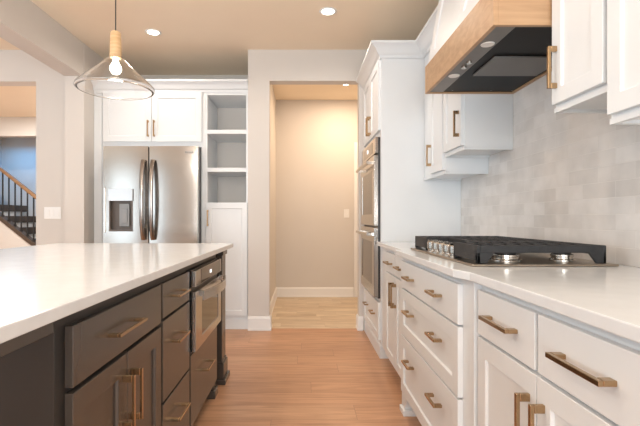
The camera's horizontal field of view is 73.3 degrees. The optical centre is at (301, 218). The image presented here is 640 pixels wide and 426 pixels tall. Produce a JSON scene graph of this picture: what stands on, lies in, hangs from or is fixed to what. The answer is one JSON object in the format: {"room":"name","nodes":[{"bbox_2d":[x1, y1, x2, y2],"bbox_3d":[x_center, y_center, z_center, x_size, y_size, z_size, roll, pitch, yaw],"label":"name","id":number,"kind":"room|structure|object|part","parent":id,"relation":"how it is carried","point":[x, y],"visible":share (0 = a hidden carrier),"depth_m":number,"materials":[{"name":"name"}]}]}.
{"room":"kitchen","nodes":[
{"label":"kitchen","id":0,"kind":"room"},
{"bbox_2d":[0,137,1,204],"bbox_3d":[-6.050,-0.280,2.500,0.100,2.750,12.200,0,0,0],"label":"wall","id":1,"kind":"structure","parent":0,"point":[0,137],"depth_m":8.57,"materials":[{"name":"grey paint"}]},
{"bbox_2d":[0,221,30,248],"bbox_3d":[-4.940,0.263,7.500,2.080,1.664,0.100,0,0,0],"label":"wall","id":2,"kind":"structure","parent":0,"point":[9,238],"depth_m":7.45,"materials":[{"name":"grey paint"}]},
{"bbox_2d":[0,166,35,245],"bbox_3d":[-4.940,-0.192,7.500,2.080,2.574,0.130,0,0,0],"label":"stair railing","id":3,"kind":"object","parent":2,"relation":"on","point":[3,219],"visible":0.43,"depth_m":7.49,"materials":[{"name":"brown wood"}]},
{"bbox_3d":[-4.940,-0.615,7.500,2.080,1.730,0.064,0,0,0],"label":"handrail","id":4,"kind":"part","parent":3,"relation":"part of","materials":[{"name":"brown wood"}]},
{"bbox_3d":[-4.940,0.223,7.500,2.080,1.744,0.130,0,0,0],"label":"rail","id":5,"kind":"part","parent":3,"relation":"part of","materials":[{"name":"brown wood"}]},
{"bbox_2d":[0,117,35,136],"bbox_3d":[-4.120,-0.280,6.485,3.760,2.750,4.230,0,0,0],"label":"wall","id":6,"kind":"structure","parent":0,"point":[9,126],"depth_m":7.00,"materials":[{"name":"grey paint"}]},
{"bbox_2d":[2,137,35,215],"bbox_3d":[-4.120,-0.280,8.650,3.760,2.750,0.100,0,0,0],"label":"wall","id":7,"kind":"structure","parent":0,"point":[18,153],"depth_m":8.60,"materials":[{"name":"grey paint"}]},
{"bbox_2d":[0,50,64,244],"bbox_3d":[-4.120,-0.280,4.295,3.760,2.750,0.150,0,0,0],"label":"wall","id":8,"kind":"structure","parent":0,"point":[17,67],"depth_m":4.22,"materials":[{"name":"grey paint"}]},
{"bbox_2d":[44,207,60,218],"bbox_3d":[-2.445,-0.055,4.214,0.164,0.116,0.010,0,0,0],"label":"light switch","id":9,"kind":"object","parent":8,"relation":"attached to","point":[49,212],"visible":1,"depth_m":4.21,"materials":[{"name":"plastic"}]},
{"bbox_2d":[65,44,247,242],"bbox_3d":[-1.385,-0.280,4.570,1.710,2.750,1.020,0,0,0],"label":"wall","id":10,"kind":"structure","parent":0,"point":[79,105],"depth_m":4.06,"materials":[{"name":"grey paint"}]},
{"bbox_2d":[0,0,438,116],"bbox_3d":[-2.365,-1.705,2.500,7.470,0.100,12.400,0,0,0],"label":"ceiling","id":11,"kind":"structure","parent":0,"point":[197,37],"depth_m":3.79,"materials":[{"name":"paint"}]},
{"bbox_2d":[0,0,83,75],"bbox_3d":[-2.151,-1.500,0.230,0.178,0.310,7.660,0,0,0],"label":"beam","id":12,"kind":"structure","parent":11,"relation":"attached to","point":[23,24],"depth_m":3.43,"materials":[{"name":"grey paint"}]},
{"bbox_2d":[73,0,154,99],"bbox_3d":[-1.118,-1.210,2.580,0.450,0.888,0.450,0,0,0],"label":"pendant lamp","id":13,"kind":"object","parent":11,"relation":"hanging from","point":[112,77],"visible":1,"depth_m":2.55,"materials":[{"name":"clear glass"}]},
{"bbox_3d":[-1.118,-0.872,2.580,0.450,0.211,0.450,0,0,0],"label":"lamp shade","id":14,"kind":"part","parent":13,"relation":"part of","materials":[{"name":"clear glass"}]},
{"bbox_3d":[-1.118,-1.377,2.580,0.007,0.517,0.007,0,0,0],"label":"cord","id":15,"kind":"part","parent":13,"relation":"part of","materials":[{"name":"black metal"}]},
{"bbox_2d":[145,29,160,35],"bbox_3d":[-1.320,-1.651,3.815,0.139,0.007,0.139,0,0,0],"label":"recessed light","id":16,"kind":"object","parent":11,"relation":"in","point":[153,32],"visible":1,"depth_m":3.81,"materials":[{"name":"white paint"}]},
{"bbox_2d":[319,7,336,15],"bbox_3d":[0.207,-1.651,3.430,0.139,0.007,0.139,0,0,0],"label":"recessed light","id":17,"kind":"object","parent":11,"relation":"in","point":[327,11],"visible":1,"depth_m":3.43,"materials":[{"name":"white paint"}]},
{"bbox_2d":[192,297,421,425],"bbox_3d":[-2.365,1.145,2.500,7.470,0.100,12.400,0,0,0],"label":"floor","id":18,"kind":"structure","parent":0,"point":[278,376],"depth_m":3.00,"materials":[{"name":"brown wood"}]},
{"bbox_2d":[0,205,35,239],"bbox_3d":[-4.820,0.486,8.059,1.840,1.478,0.982,0,0,0],"label":"staircase","id":19,"kind":"structure","parent":18,"relation":"on","point":[24,208],"depth_m":8.05,"materials":[{"name":"brown wood"}]},
{"bbox_2d":[0,279,160,425],"bbox_3d":[-0.812,0.652,1.268,0.656,0.885,0.663,0,0,0],"label":"base cabinet","id":20,"kind":"object","parent":18,"relation":"on","point":[100,365],"visible":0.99,"depth_m":1.09,"materials":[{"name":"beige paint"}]},
{"bbox_3d":[-0.530,0.690,1.127,0.020,0.581,0.300,0,0,0],"label":"door","id":21,"kind":"part","parent":20,"relation":"part of","materials":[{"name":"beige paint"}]},
{"bbox_3d":[-0.530,0.316,1.282,0.020,0.141,0.611,0,0,0],"label":"drawer","id":22,"kind":"part","parent":20,"relation":"part of","materials":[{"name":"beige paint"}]},
{"bbox_3d":[-0.502,0.315,1.252,0.036,0.009,0.200,0,0,0],"label":"handle","id":23,"kind":"part","parent":20,"relation":"part of","materials":[{"name":"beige metal"}]},
{"bbox_3d":[-0.502,0.533,1.250,0.036,0.155,0.009,0,0,0],"label":"handle","id":24,"kind":"part","parent":20,"relation":"part of","materials":[{"name":"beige metal"}]},
{"bbox_3d":[-0.502,0.533,1.310,0.036,0.155,0.009,0,0,0],"label":"handle","id":25,"kind":"part","parent":20,"relation":"part of","materials":[{"name":"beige metal"}]},
{"bbox_3d":[-0.530,0.690,1.435,0.020,0.581,0.306,0,0,0],"label":"door","id":26,"kind":"part","parent":20,"relation":"part of","materials":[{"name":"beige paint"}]},
{"bbox_2d":[94,92,205,242],"bbox_3d":[-1.506,-0.090,4.579,1.100,2.370,0.751,0,0,0],"label":"tall cabinet","id":27,"kind":"object","parent":18,"relation":"on","point":[163,118],"visible":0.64,"depth_m":4.25,"materials":[{"name":"white paint"}]},
{"bbox_3d":[-1.968,0.195,4.607,0.020,1.801,0.695,0,0,0],"label":"panel","id":28,"kind":"part","parent":27,"relation":"part of","materials":[{"name":"white paint"}]},
{"bbox_3d":[-1.726,-1.002,4.250,0.480,0.490,0.020,0,0,0],"label":"door","id":29,"kind":"part","parent":27,"relation":"part of","materials":[{"name":"white paint"}]},
{"bbox_3d":[-1.236,-1.002,4.250,0.492,0.490,0.020,0,0,0],"label":"door","id":30,"kind":"part","parent":27,"relation":"part of","materials":[{"name":"white paint"}]},
{"bbox_2d":[145,79,247,91],"bbox_3d":[-1.294,-1.302,4.219,1.524,0.105,0.080,0,0,0],"label":"crown molding","id":31,"kind":"structure","parent":27,"relation":"attached to","point":[160,85],"depth_m":4.22,"materials":[{"name":"white paint"}]},
{"bbox_3d":[-0.977,0.195,4.607,0.042,1.801,0.695,0,0,0],"label":"panel","id":32,"kind":"part","parent":27,"relation":"part of","materials":[{"name":"white paint"}]},
{"bbox_2d":[103,146,200,242],"bbox_3d":[-1.446,0.203,4.454,0.900,1.785,0.892,0,0,0],"label":"refrigerator","id":33,"kind":"object","parent":18,"relation":"on","point":[152,194],"visible":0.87,"depth_m":4.09,"materials":[{"name":"grey metal"}]},
{"bbox_3d":[-1.681,0.172,4.128,0.430,1.725,0.065,0,0,0],"label":"freezer door","id":34,"kind":"part","parent":33,"relation":"part of","materials":[{"name":"metal"}]},
{"bbox_3d":[-1.504,-0.177,4.048,0.042,0.765,0.080,0,0,0],"label":"handle","id":35,"kind":"part","parent":33,"relation":"part of","materials":[{"name":"metal"}]},
{"bbox_3d":[-1.415,-0.177,4.048,0.042,0.765,0.080,0,0,0],"label":"handle","id":36,"kind":"part","parent":33,"relation":"part of","materials":[{"name":"metal"}]},
{"bbox_3d":[-1.225,0.172,4.128,0.458,1.725,0.065,0,0,0],"label":"door","id":37,"kind":"part","parent":33,"relation":"part of","materials":[{"name":"metal"}]},
{"bbox_2d":[157,267,190,425],"bbox_3d":[-0.812,0.652,1.800,0.656,0.885,0.400,0,0,0],"label":"base cabinet","id":38,"kind":"object","parent":18,"relation":"on","point":[175,404],"visible":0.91,"depth_m":1.74,"materials":[{"name":"brown paint"}]},
{"bbox_3d":[-0.530,0.538,1.798,0.020,0.304,0.380,0,0,0],"label":"drawer","id":39,"kind":"part","parent":38,"relation":"part of","materials":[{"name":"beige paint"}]},
{"bbox_3d":[-0.530,0.310,1.798,0.020,0.130,0.380,0,0,0],"label":"drawer","id":40,"kind":"part","parent":38,"relation":"part of","materials":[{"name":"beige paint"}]},
{"bbox_3d":[-0.530,0.841,1.798,0.020,0.279,0.380,0,0,0],"label":"drawer","id":41,"kind":"part","parent":38,"relation":"part of","materials":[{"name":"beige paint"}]},
{"bbox_3d":[-0.502,0.806,1.795,0.036,0.009,0.160,0,0,0],"label":"handle","id":42,"kind":"part","parent":38,"relation":"part of","materials":[{"name":"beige metal"}]},
{"bbox_3d":[-0.502,0.491,1.795,0.036,0.009,0.160,0,0,0],"label":"handle","id":43,"kind":"part","parent":38,"relation":"part of","materials":[{"name":"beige metal"}]},
{"bbox_3d":[-0.502,0.310,1.795,0.036,0.009,0.160,0,0,0],"label":"handle","id":44,"kind":"part","parent":38,"relation":"part of","materials":[{"name":"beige metal"}]},
{"bbox_2d":[186,254,225,425],"bbox_3d":[-0.784,0.652,2.350,0.712,0.885,0.700,0,0,0],"label":"base cabinet","id":45,"kind":"object","parent":18,"relation":"on","point":[202,369],"depth_m":2.21,"materials":[{"name":"brown paint"}]},
{"bbox_2d":[0,243,232,343],"bbox_3d":[-1.143,0.195,1.665,1.285,0.029,2.930,0,0,0],"label":"countertop","id":46,"kind":"structure","parent":45,"relation":"on","point":[41,285],"depth_m":1.44,"materials":[{"name":"white stone"}]},
{"bbox_2d":[0,322,53,356],"bbox_3d":[-0.551,0.230,0.668,0.022,0.039,0.536,0,0,0],"label":"apron","id":47,"kind":"object","parent":46,"relation":"attached to","point":[9,346],"visible":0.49,"depth_m":0.84,"materials":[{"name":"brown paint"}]},
{"bbox_3d":[-0.530,0.811,2.320,0.020,0.337,0.620,0,0,0],"label":"drawer","id":48,"kind":"part","parent":45,"relation":"part of","materials":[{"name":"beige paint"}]},
{"bbox_3d":[-0.510,0.487,2.333,0.025,0.281,0.632,0,0,0],"label":"panel","id":49,"kind":"part","parent":45,"relation":"part of","materials":[{"name":"metal"}]},
{"bbox_3d":[-0.510,0.284,2.333,0.025,0.075,0.632,0,0,0],"label":"control panel","id":50,"kind":"part","parent":45,"relation":"part of","materials":[{"name":"metal"}]},
{"bbox_3d":[-0.749,0.443,2.333,0.642,0.395,0.632,0,0,0],"label":"microwave drawer","id":51,"kind":"part","parent":45,"relation":"part of","materials":[{"name":"silver metal"}]},
{"bbox_3d":[-0.502,0.790,2.320,0.036,0.009,0.170,0,0,0],"label":"handle","id":52,"kind":"part","parent":45,"relation":"part of","materials":[{"name":"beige metal"}]},
{"bbox_3d":[-0.463,0.366,2.333,0.070,0.046,0.580,0,0,0],"label":"handle","id":53,"kind":"part","parent":45,"relation":"part of","materials":[{"name":"metal"}]},
{"bbox_2d":[215,250,229,384],"bbox_3d":[-0.595,0.652,2.915,0.184,0.885,0.184,0,0,0],"label":"island post","id":54,"kind":"object","parent":18,"relation":"on","point":[223,373],"visible":0.31,"depth_m":2.85,"materials":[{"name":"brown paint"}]},
{"bbox_2d":[206,92,247,328],"bbox_3d":[-0.744,-0.090,4.579,0.423,2.370,0.751,0,0,0],"label":"cabinet","id":55,"kind":"object","parent":18,"relation":"on","point":[226,112],"visible":0.7,"depth_m":4.26,"materials":[{"name":"white paint"}]},
{"bbox_3d":[-0.746,-0.483,4.511,0.383,0.040,0.498,0,0,0],"label":"shelf","id":56,"kind":"part","parent":55,"relation":"part of","materials":[{"name":"white paint"}]},
{"bbox_3d":[-0.746,-0.860,4.511,0.383,0.040,0.498,0,0,0],"label":"shelf","id":57,"kind":"part","parent":55,"relation":"part of","materials":[{"name":"white paint"}]},
{"bbox_3d":[-0.745,0.405,4.250,0.409,1.111,0.020,0,0,0],"label":"door","id":58,"kind":"part","parent":55,"relation":"part of","materials":[{"name":"white paint"}]},
{"bbox_3d":[-0.746,-0.717,4.770,0.383,1.117,0.020,0,0,0],"label":"panel","id":59,"kind":"part","parent":55,"relation":"part of","materials":[{"name":"grey paint"}]},
{"bbox_3d":[-0.744,1.045,4.296,0.423,0.100,0.088,0,0,0],"label":"board","id":60,"kind":"part","parent":55,"relation":"part of","materials":[{"name":"white paint"}]},
{"bbox_2d":[382,247,402,377],"bbox_3d":[0.908,0.652,2.915,0.679,0.885,0.880,0,0,0],"label":"base cabinet","id":61,"kind":"object","parent":18,"relation":"on","point":[391,263],"visible":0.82,"depth_m":2.87,"materials":[{"name":"white paint"}]},
{"bbox_3d":[0.615,0.305,2.967,0.020,0.136,0.325,0,0,0],"label":"drawer","id":62,"kind":"part","parent":61,"relation":"part of","materials":[{"name":"white paint"}]},
{"bbox_3d":[0.615,0.681,2.967,0.020,0.597,0.325,0,0,0],"label":"door","id":63,"kind":"part","parent":61,"relation":"part of","materials":[{"name":"white paint"}]},
{"bbox_3d":[0.587,0.500,2.835,0.036,0.155,0.012,0,0,0],"label":"handle","id":64,"kind":"part","parent":61,"relation":"part of","materials":[{"name":"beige metal"}]},
{"bbox_3d":[0.587,0.500,2.768,0.036,0.155,0.012,0,0,0],"label":"handle","id":65,"kind":"part","parent":61,"relation":"part of","materials":[{"name":"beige metal"}]},
{"bbox_3d":[0.615,0.305,2.640,0.020,0.136,0.315,0,0,0],"label":"drawer","id":66,"kind":"part","parent":61,"relation":"part of","materials":[{"name":"white paint"}]},
{"bbox_3d":[0.615,0.681,2.640,0.020,0.597,0.315,0,0,0],"label":"door","id":67,"kind":"part","parent":61,"relation":"part of","materials":[{"name":"white paint"}]},
{"bbox_2d":[362,58,460,358],"bbox_3d":[0.906,-0.090,3.786,0.684,2.370,0.852,0,0,0],"label":"tall cabinet","id":68,"kind":"object","parent":18,"relation":"on","point":[411,206],"visible":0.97,"depth_m":3.36,"materials":[{"name":"white paint"}]},
{"bbox_2d":[356,137,379,298],"bbox_3d":[0.830,-0.006,3.786,0.641,1.283,0.756,0,0,0],"label":"double wall oven","id":69,"kind":"object","parent":68,"relation":"in","point":[369,170],"visible":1,"depth_m":3.55,"materials":[{"name":"grey metal"}]},
{"bbox_3d":[0.540,-0.448,3.786,0.062,0.026,0.681,0,0,0],"label":"handle","id":70,"kind":"part","parent":69,"relation":"part of","materials":[{"name":"metal"}]},
{"bbox_3d":[0.540,0.127,3.786,0.062,0.026,0.681,0,0,0],"label":"handle","id":71,"kind":"part","parent":69,"relation":"part of","materials":[{"name":"metal"}]},
{"bbox_3d":[0.587,-0.223,3.786,0.034,0.560,0.756,0,0,0],"label":"oven door","id":72,"kind":"part","parent":69,"relation":"part of","materials":[{"name":"metal"}]},
{"bbox_3d":[0.587,0.348,3.786,0.034,0.553,0.756,0,0,0],"label":"oven door","id":73,"kind":"part","parent":69,"relation":"part of","materials":[{"name":"metal"}]},
{"bbox_3d":[0.592,-0.583,3.786,0.024,0.130,0.756,0,0,0],"label":"control panel","id":74,"kind":"part","parent":69,"relation":"part of","materials":[{"name":"metal"}]},
{"bbox_3d":[0.610,-0.973,3.988,0.020,0.555,0.398,0,0,0],"label":"door","id":75,"kind":"part","parent":68,"relation":"part of","materials":[{"name":"white paint"}]},
{"bbox_3d":[0.582,-0.810,3.756,0.036,0.160,0.012,0,0,0],"label":"handle","id":76,"kind":"part","parent":68,"relation":"part of","materials":[{"name":"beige metal"}]},
{"bbox_3d":[0.610,0.812,3.786,0.020,0.295,0.792,0,0,0],"label":"drawer","id":77,"kind":"part","parent":68,"relation":"part of","materials":[{"name":"white paint"}]},
{"bbox_3d":[0.614,1.045,3.786,0.012,0.100,0.852,0,0,0],"label":"trim","id":78,"kind":"part","parent":68,"relation":"part of","materials":[{"name":"white paint"}]},
{"bbox_3d":[0.610,-0.973,3.584,0.020,0.555,0.398,0,0,0],"label":"door","id":79,"kind":"part","parent":68,"relation":"part of","materials":[{"name":"white paint"}]},
{"bbox_2d":[356,5,437,88],"bbox_3d":[0.741,-1.303,3.369,0.427,0.105,1.690,0,0,0],"label":"crown molding","id":80,"kind":"structure","parent":68,"relation":"attached to","point":[420,47],"depth_m":3.31,"materials":[{"name":"white paint"}]},
{"bbox_2d":[400,258,481,425],"bbox_3d":[0.886,0.652,1.958,0.724,0.885,1.023,0,0,0],"label":"base cabinet","id":81,"kind":"object","parent":18,"relation":"on","point":[439,311],"visible":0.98,"depth_m":1.77,"materials":[{"name":"white paint"}]},
{"bbox_3d":[0.542,0.752,2.210,0.036,0.012,0.125,0,0,0],"label":"handle","id":82,"kind":"part","parent":81,"relation":"part of","materials":[{"name":"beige metal"}]},
{"bbox_3d":[0.542,0.490,2.210,0.036,0.012,0.125,0,0,0],"label":"handle","id":83,"kind":"part","parent":81,"relation":"part of","materials":[{"name":"gold metal"}]},
{"bbox_3d":[0.542,0.310,2.210,0.036,0.012,0.125,0,0,0],"label":"handle","id":84,"kind":"part","parent":81,"relation":"part of","materials":[{"name":"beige metal"}]},
{"bbox_3d":[0.570,0.812,1.991,0.020,0.316,0.888,0,0,0],"label":"drawer","id":85,"kind":"part","parent":81,"relation":"part of","materials":[{"name":"white paint"}]},
{"bbox_3d":[0.570,0.518,1.991,0.020,0.253,0.888,0,0,0],"label":"drawer","id":86,"kind":"part","parent":81,"relation":"part of","materials":[{"name":"white paint"}]},
{"bbox_3d":[0.570,0.310,1.991,0.020,0.146,0.888,0,0,0],"label":"drawer","id":87,"kind":"part","parent":81,"relation":"part of","materials":[{"name":"white paint"}]},
{"bbox_3d":[0.542,0.752,1.780,0.036,0.012,0.125,0,0,0],"label":"handle","id":88,"kind":"part","parent":81,"relation":"part of","materials":[{"name":"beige metal"}]},
{"bbox_3d":[0.542,0.490,1.780,0.036,0.012,0.125,0,0,0],"label":"handle","id":89,"kind":"part","parent":81,"relation":"part of","materials":[{"name":"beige metal"}]},
{"bbox_3d":[0.542,0.310,1.780,0.036,0.012,0.125,0,0,0],"label":"handle","id":90,"kind":"part","parent":81,"relation":"part of","materials":[{"name":"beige metal"}]},
{"bbox_2d":[377,242,639,342],"bbox_3d":[0.892,0.195,1.828,0.714,0.029,3.056,0,0,0],"label":"countertop","id":91,"kind":"structure","parent":81,"relation":"on","point":[607,299],"depth_m":1.17,"materials":[{"name":"white stone"}]},
{"bbox_2d":[411,236,618,266],"bbox_3d":[0.908,0.140,2.058,0.548,0.078,0.913,0,0,0],"label":"gas cooktop","id":92,"kind":"object","parent":91,"relation":"in","point":[475,251],"visible":1,"depth_m":1.70,"materials":[{"name":"metal"}]},
{"bbox_3d":[0.682,0.141,2.240,0.062,0.061,0.062,0,0,0],"label":"knob","id":93,"kind":"part","parent":92,"relation":"part of","materials":[{"name":"metal"}]},
{"bbox_3d":[0.682,0.141,2.159,0.062,0.061,0.062,0,0,0],"label":"knob","id":94,"kind":"part","parent":92,"relation":"part of","materials":[{"name":"metal"}]},
{"bbox_3d":[0.682,0.141,2.078,0.062,0.061,0.062,0,0,0],"label":"knob","id":95,"kind":"part","parent":92,"relation":"part of","materials":[{"name":"metal"}]},
{"bbox_3d":[0.682,0.141,1.997,0.062,0.061,0.062,0,0,0],"label":"knob","id":96,"kind":"part","parent":92,"relation":"part of","materials":[{"name":"metal"}]},
{"bbox_3d":[0.682,0.141,1.916,0.062,0.061,0.062,0,0,0],"label":"knob","id":97,"kind":"part","parent":92,"relation":"part of","materials":[{"name":"metal"}]},
{"bbox_3d":[0.822,0.157,1.742,0.120,0.029,0.120,0,0,0],"label":"burner","id":98,"kind":"part","parent":92,"relation":"part of","materials":[{"name":"metal"}]},
{"bbox_2d":[411,248,618,266],"bbox_3d":[0.908,0.175,2.058,0.548,0.009,0.913,0,0,0],"label":"steel tray","id":99,"kind":"object","parent":92,"relation":"on","point":[525,259],"depth_m":1.69,"materials":[{"name":"metal"}]},
{"bbox_3d":[1.052,0.157,1.742,0.092,0.029,0.092,0,0,0],"label":"burner","id":100,"kind":"part","parent":92,"relation":"part of","materials":[{"name":"metal"}]},
{"bbox_2d":[478,285,639,425],"bbox_3d":[0.898,0.652,1.075,0.699,0.885,0.745,0,0,0],"label":"base cabinet","id":101,"kind":"object","parent":18,"relation":"on","point":[538,366],"visible":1,"depth_m":1.02,"materials":[{"name":"white paint"}]},
{"bbox_3d":[0.567,0.307,1.252,0.036,0.012,0.175,0,0,0],"label":"handle","id":102,"kind":"part","parent":101,"relation":"part of","materials":[{"name":"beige metal"}]},
{"bbox_3d":[0.595,0.310,1.257,0.020,0.146,0.350,0,0,0],"label":"drawer","id":103,"kind":"part","parent":101,"relation":"part of","materials":[{"name":"white paint"}]},
{"bbox_3d":[0.595,0.686,1.254,0.020,0.587,0.356,0,0,0],"label":"door","id":104,"kind":"part","parent":101,"relation":"part of","materials":[{"name":"white paint"}]},
{"bbox_3d":[0.567,0.530,1.107,0.036,0.160,0.012,0,0,0],"label":"handle","id":105,"kind":"part","parent":101,"relation":"part of","materials":[{"name":"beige metal"}]},
{"bbox_3d":[0.567,0.530,1.040,0.036,0.160,0.012,0,0,0],"label":"handle","id":106,"kind":"part","parent":101,"relation":"part of","materials":[{"name":"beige metal"}]},
{"bbox_3d":[0.595,0.686,0.892,0.020,0.587,0.360,0,0,0],"label":"door","id":107,"kind":"part","parent":101,"relation":"part of","materials":[{"name":"white paint"}]},
{"bbox_3d":[0.567,0.307,0.884,0.036,0.012,0.175,0,0,0],"label":"handle","id":108,"kind":"part","parent":101,"relation":"part of","materials":[{"name":"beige metal"}]},
{"bbox_3d":[0.595,0.310,0.889,0.020,0.146,0.355,0,0,0],"label":"drawer","id":109,"kind":"part","parent":101,"relation":"part of","materials":[{"name":"white paint"}]},
{"bbox_2d":[248,50,366,329],"bbox_3d":[0.360,-0.280,5.108,1.780,2.750,1.784,0,0,0],"label":"wall","id":110,"kind":"structure","parent":0,"point":[266,68],"depth_m":4.22,"materials":[{"name":"grey paint"}]},
{"bbox_2d":[248,287,353,330],"bbox_3d":[0.095,1.028,5.098,1.082,0.135,1.910,0,0,5],"label":"baseboard","id":111,"kind":"structure","parent":110,"relation":"attached to","point":[255,323],"depth_m":5.99,"materials":[{"name":"white paint"}]},
{"bbox_2d":[356,314,362,330],"bbox_3d":[0.570,1.028,4.266,0.057,0.135,0.139,0,0,0],"label":"baseboard","id":112,"kind":"object","parent":110,"relation":"attached to","point":[359,319],"visible":1,"depth_m":4.20,"materials":[{"name":"white paint"}]},
{"bbox_2d":[276,100,357,286],"bbox_3d":[0.360,-0.280,6.060,1.780,2.750,0.120,0,0,0],"label":"wall","id":113,"kind":"structure","parent":0,"point":[315,139],"depth_m":6.00,"materials":[{"name":"grey paint"}]},
{"bbox_2d":[344,209,348,217],"bbox_3d":[0.620,-0.070,5.994,0.072,0.116,0.010,0,0,0],"label":"light switch","id":114,"kind":"object","parent":113,"relation":"attached to","point":[346,211],"visible":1,"depth_m":5.99,"materials":[{"name":"plastic"}]},
{"bbox_2d":[354,142,357,296],"bbox_3d":[0.983,0.018,5.990,0.515,2.155,0.020,0,0,0],"label":"trim","id":115,"kind":"structure","parent":113,"relation":"attached to","point":[355,143],"depth_m":5.98,"materials":[{"name":"white paint"}]},
{"bbox_3d":[1.310,-0.280,1.260,0.120,2.750,9.720,0,0,0],"label":"wall","id":116,"kind":"structure","parent":0,"visible":0},
{"bbox_2d":[424,47,487,179],"bbox_3d":[1.070,-0.786,3.107,0.337,0.978,0.498,0,0,0],"label":"upper cabinet","id":117,"kind":"object","parent":116,"relation":"attached to","point":[437,166],"visible":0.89,"depth_m":3.02,"materials":[{"name":"white paint"}]},
{"bbox_3d":[0.918,-0.457,3.121,0.033,0.155,0.012,0,0,0],"label":"handle","id":118,"kind":"part","parent":117,"relation":"part of","materials":[{"name":"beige metal"}]},
{"bbox_3d":[0.945,-0.787,3.010,0.020,0.925,0.282,0,0,0],"label":"door","id":119,"kind":"part","parent":117,"relation":"part of","materials":[{"name":"white paint"}]},
{"bbox_3d":[1.094,-0.306,3.107,0.290,0.018,0.498,0,0,0],"label":"light rail","id":120,"kind":"part","parent":117,"relation":"part of","materials":[{"name":"white paint"}]},
{"bbox_2d":[443,94,512,156],"bbox_3d":[1.070,-0.840,2.690,0.337,0.870,0.330,0,0,0],"label":"upper cabinet","id":121,"kind":"object","parent":116,"relation":"attached to","point":[474,125],"visible":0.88,"depth_m":2.52,"materials":[{"name":"white paint"}]},
{"bbox_3d":[0.945,-0.842,2.690,0.020,0.817,0.314,0,0,0],"label":"door","id":122,"kind":"part","parent":121,"relation":"part of","materials":[{"name":"white paint"}]},
{"bbox_3d":[0.918,-0.565,2.563,0.033,0.155,0.012,0,0,0],"label":"handle","id":123,"kind":"part","parent":121,"relation":"part of","materials":[{"name":"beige metal"}]},
{"bbox_3d":[1.094,-0.414,2.690,0.290,0.018,0.330,0,0,0],"label":"light rail","id":124,"kind":"part","parent":121,"relation":"part of","materials":[{"name":"white paint"}]},
{"bbox_2d":[425,0,551,93],"bbox_3d":[0.981,-0.806,2.072,0.517,0.163,0.900,0,0,0],"label":"range hood","id":125,"kind":"object","parent":116,"relation":"attached to","point":[500,47],"visible":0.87,"depth_m":1.93,"materials":[{"name":"brown wood"}]},
{"bbox_2d":[428,0,478,62],"bbox_3d":[0.987,-1.270,2.072,0.501,0.759,0.900,0,0,0],"label":"hood cover","id":126,"kind":"object","parent":125,"relation":"on","point":[450,14],"visible":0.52,"depth_m":2.28,"materials":[{"name":"white paint"}]},
{"bbox_3d":[0.799,-1.220,2.298,0.125,0.659,0.448,0,0,0],"label":"panel","id":127,"kind":"part","parent":126,"relation":"part of","materials":[{"name":"white paint"}]},
{"bbox_3d":[0.799,-1.220,1.846,0.125,0.659,0.448,0,0,0],"label":"panel","id":128,"kind":"part","parent":126,"relation":"part of","materials":[{"name":"white paint"}]},
{"bbox_2d":[448,74,459,77],"bbox_3d":[0.782,-0.733,2.212,0.056,0.004,0.056,0,0,-39],"label":"hood light","id":129,"kind":"object","parent":125,"relation":"attached to","point":[449,75],"depth_m":2.21,"materials":[{"name":"plastic"}]},
{"bbox_2d":[480,41,494,46],"bbox_3d":[0.782,-0.733,1.812,0.056,0.004,0.056,0,0,39],"label":"hood light","id":130,"kind":"object","parent":125,"relation":"attached to","point":[483,43],"depth_m":1.81,"materials":[{"name":"plastic"}]},
{"bbox_3d":[1.033,-0.732,2.072,0.322,0.009,0.250,0,0,0],"label":"filter panel","id":131,"kind":"part","parent":125,"relation":"part of","materials":[{"name":"grey metal"}]},
{"bbox_2d":[461,71,639,266],"bbox_3d":[1.245,-0.463,1.827,0.010,1.284,3.055,0,0,0],"label":"tile backsplash","id":132,"kind":"structure","parent":116,"relation":"attached to","point":[565,177],"depth_m":2.06,"materials":[{"name":"grey tile"}]},
{"bbox_2d":[547,0,606,112],"bbox_3d":[1.070,-0.835,1.474,0.337,0.880,0.288,0,0,0],"label":"upper cabinet","id":133,"kind":"object","parent":116,"relation":"attached to","point":[578,49],"visible":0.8,"depth_m":1.48,"materials":[{"name":"white paint"}]},
{"bbox_3d":[0.918,-0.555,1.580,0.033,0.155,0.012,0,0,0],"label":"handle","id":134,"kind":"part","parent":133,"relation":"part of","materials":[{"name":"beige metal"}]},
{"bbox_3d":[1.094,-0.404,1.474,0.290,0.018,0.288,0,0,0],"label":"light rail","id":135,"kind":"part","parent":133,"relation":"part of","materials":[{"name":"white paint"}]},
{"bbox_2d":[607,0,639,124],"bbox_3d":[1.070,-0.782,0.974,0.337,0.986,0.707,0,0,0],"label":"upper cabinet","id":136,"kind":"object","parent":116,"relation":"attached to","point":[623,16],"visible":1,"depth_m":1.26,"materials":[{"name":"white paint"}]},
{"bbox_3d":[1.094,-0.298,0.974,0.290,0.018,0.707,0,0,0],"label":"light rail","id":137,"kind":"part","parent":136,"relation":"part of","materials":[{"name":"white paint"}]}
]}

